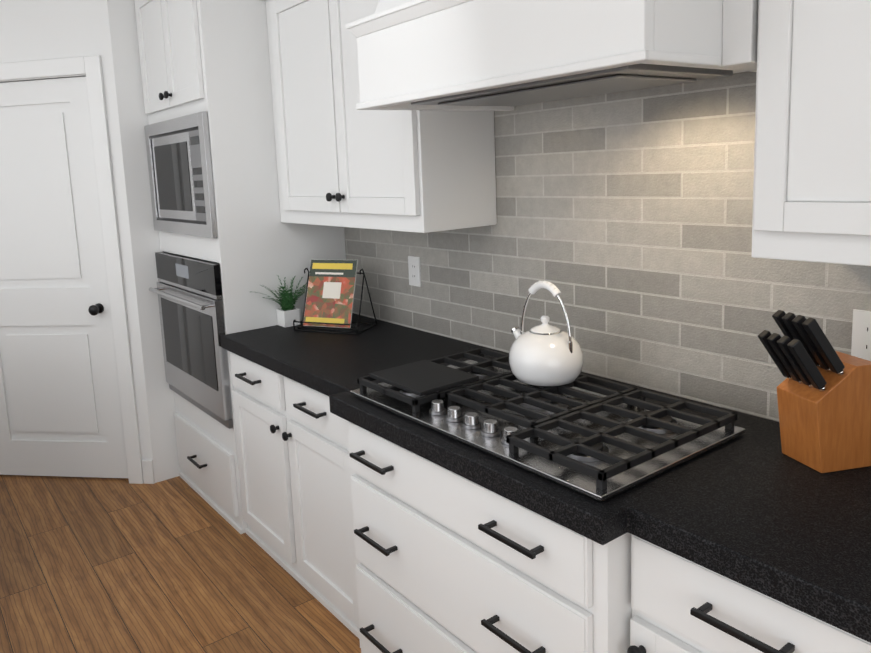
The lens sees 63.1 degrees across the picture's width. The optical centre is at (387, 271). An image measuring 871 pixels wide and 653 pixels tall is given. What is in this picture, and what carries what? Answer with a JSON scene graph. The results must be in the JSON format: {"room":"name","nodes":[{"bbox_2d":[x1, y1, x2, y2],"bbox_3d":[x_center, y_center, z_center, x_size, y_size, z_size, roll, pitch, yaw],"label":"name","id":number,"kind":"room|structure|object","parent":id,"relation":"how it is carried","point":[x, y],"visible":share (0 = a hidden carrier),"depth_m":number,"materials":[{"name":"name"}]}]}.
{"room":"kitchen","nodes":[
{"label":"kitchen","id":0,"kind":"room"},
{"bbox_2d":[0,0,154,476],"bbox_3d":[-2.169,-0.275,3.735,1.800,2.840,0.110,-1,8,10],"label":"wall","id":1,"kind":"structure","parent":0,"point":[31,30],"depth_m":3.47,"materials":[{"name":"white paint"}]},
{"bbox_2d":[0,77,127,477],"bbox_3d":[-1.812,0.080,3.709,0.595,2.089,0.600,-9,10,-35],"label":"pantry door","id":2,"kind":"structure","parent":1,"relation":"in","point":[60,410],"depth_m":3.69,"materials":[{"name":"white paint"}]},
{"bbox_2d":[0,55,143,483],"bbox_3d":[-1.823,0.049,3.660,0.985,2.190,0.018,-1,8,10],"label":"door frame","id":3,"kind":"structure","parent":1,"relation":"attached to","point":[90,67],"depth_m":3.53,"materials":[{"name":"white wood"}]},
{"bbox_2d":[142,460,154,483],"bbox_3d":[-2.115,1.074,3.870,1.800,0.130,0.014,-1,8,10],"label":"baseboard","id":4,"kind":"structure","parent":1,"relation":"attached to","point":[148,472],"depth_m":3.71,"materials":[{"name":"white wood"}]},
{"bbox_2d":[107,0,180,482],"bbox_3d":[-1.014,-0.338,3.789,0.760,2.840,0.110,-9,10,-35],"label":"wall","id":5,"kind":"structure","parent":0,"point":[133,122],"depth_m":3.57,"materials":[{"name":"white paint"}]},
{"bbox_2d":[0,475,360,652],"bbox_3d":[-1.569,1.583,0.828,5.700,0.050,7.300,-9,10,-35],"label":"floor","id":6,"kind":"structure","parent":0,"point":[178,564],"depth_m":2.83,"materials":[{"name":"brown wood"}]},
{"bbox_2d":[134,0,344,533],"bbox_3d":[-0.699,-0.148,3.440,0.687,2.535,0.848,-9,10,-35],"label":"tall cabinet","id":7,"kind":"object","parent":6,"relation":"on","point":[211,57],"visible":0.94,"depth_m":3.06,"materials":[{"name":"white paint"}]},
{"bbox_2d":[144,111,216,237],"bbox_3d":[-0.750,-0.465,3.398,0.544,0.521,0.783,-9,10,-35],"label":"microwave","id":8,"kind":"object","parent":7,"relation":"in","point":[180,174],"visible":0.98,"depth_m":3.19,"materials":[{"name":"silver metal"}]},
{"bbox_2d":[149,252,232,428],"bbox_3d":[-0.734,0.264,3.491,0.629,0.722,0.783,-9,10,-35],"label":"built-in oven","id":9,"kind":"object","parent":7,"relation":"in","point":[188,290],"visible":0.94,"depth_m":3.25,"materials":[{"name":"silver metal"}]},
{"bbox_2d":[230,352,358,637],"bbox_3d":[-0.129,0.761,2.833,0.672,0.860,1.054,-9,10,-35],"label":"base cabinet","id":10,"kind":"object","parent":6,"relation":"on","point":[293,459],"visible":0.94,"depth_m":2.62,"materials":[{"name":"white paint"}]},
{"bbox_2d":[220,313,870,642],"bbox_3d":[0.450,0.409,1.883,0.724,0.054,3.198,-9,10,-35],"label":"countertop","id":11,"kind":"structure","parent":10,"relation":"on","point":[754,507],"depth_m":1.42,"materials":[{"name":"black stone"}]},
{"bbox_2d":[260,275,306,326],"bbox_3d":[-0.457,0.123,3.125,0.303,0.237,0.077,-9,10,-35],"label":"fern plant","id":12,"kind":"object","parent":11,"relation":"on","point":[288,313],"visible":0.94,"depth_m":3.12,"materials":[{"name":"green plant"}]},
{"bbox_2d":[293,259,376,334],"bbox_3d":[-0.229,0.099,3.028,0.306,0.290,0.196,1,9,25],"label":"cookbook stand","id":13,"kind":"object","parent":11,"relation":"on","point":[329,294],"visible":1,"depth_m":3.02,"materials":[{"name":"black metal"},{"name":"paper"}]},
{"bbox_2d":[350,347,744,500],"bbox_3d":[0.369,0.348,1.893,0.535,0.067,0.910,-9,10,-35],"label":"cooktop","id":14,"kind":"object","parent":11,"relation":"in","point":[581,435],"visible":0.96,"depth_m":1.74,"materials":[{"name":"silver metal"}]},
{"bbox_2d":[509,280,583,386],"bbox_3d":[0.436,0.164,1.991,0.206,0.284,0.230,-9,10,-35],"label":"kettle","id":15,"kind":"object","parent":14,"relation":"on","point":[544,354],"visible":1,"depth_m":1.92,"materials":[{"name":"white ceramic"}]},
{"bbox_2d":[758,310,870,472],"bbox_3d":[0.922,0.246,1.504,0.236,0.329,0.112,-4,8,-11],"label":"knife block","id":16,"kind":"object","parent":11,"relation":"on","point":[824,397],"visible":1,"depth_m":1.47,"materials":[{"name":"brown wood"}]},
{"bbox_2d":[347,421,631,652],"bbox_3d":[0.424,0.857,1.998,0.747,0.860,0.953,-9,10,-35],"label":"base cabinet","id":17,"kind":"object","parent":6,"relation":"on","point":[447,561],"visible":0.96,"depth_m":1.72,"materials":[{"name":"white paint"}]},
{"bbox_2d":[627,534,870,652],"bbox_3d":[0.882,0.918,1.423,0.672,0.860,0.519,-9,10,-35],"label":"base cabinet","id":18,"kind":"object","parent":6,"relation":"on","point":[679,604],"visible":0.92,"depth_m":1.27,"materials":[{"name":"white paint"}]},
{"bbox_2d":[344,72,870,421],"bbox_3d":[1.017,-0.128,1.687,0.100,2.840,6.000,-9,10,-35],"label":"wall","id":19,"kind":"structure","parent":0,"point":[623,225],"depth_m":2.04,"materials":[{"name":"tile"}]},
{"bbox_2d":[265,0,496,232],"bbox_3d":[-0.081,-0.681,2.697,0.397,1.005,1.068,-9,10,-35],"label":"upper cabinet","id":20,"kind":"object","parent":19,"relation":"attached to","point":[342,160],"visible":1,"depth_m":2.53,"materials":[{"name":"white paint"}]},
{"bbox_2d":[408,256,420,286],"bbox_3d":[0.112,-0.001,2.912,0.008,0.122,0.074,-9,10,-35],"label":"electrical outlet","id":21,"kind":"object","parent":19,"relation":"attached to","point":[414,268],"visible":1,"depth_m":2.91,"materials":[{"name":"white plastic"}]},
{"bbox_2d":[346,0,757,110],"bbox_3d":[0.414,-0.992,1.729,0.619,1.086,1.018,-9,10,-35],"label":"range hood","id":22,"kind":"object","parent":19,"relation":"attached to","point":[479,55],"visible":0.98,"depth_m":1.55,"materials":[{"name":"white paint"}]},
{"bbox_2d":[752,0,870,265],"bbox_3d":[1.006,-0.512,1.181,0.397,1.005,0.733,-9,10,-35],"label":"upper cabinet","id":23,"kind":"object","parent":19,"relation":"attached to","point":[812,179],"visible":1,"depth_m":1.30,"materials":[{"name":"white paint"}]},
{"bbox_2d":[851,309,870,360],"bbox_3d":[1.073,0.149,1.569,0.008,0.122,0.074,-9,10,-35],"label":"electrical outlet","id":24,"kind":"object","parent":19,"relation":"attached to","point":[861,338],"visible":0.92,"depth_m":1.58,"materials":[{"name":"white plastic"}]}
]}

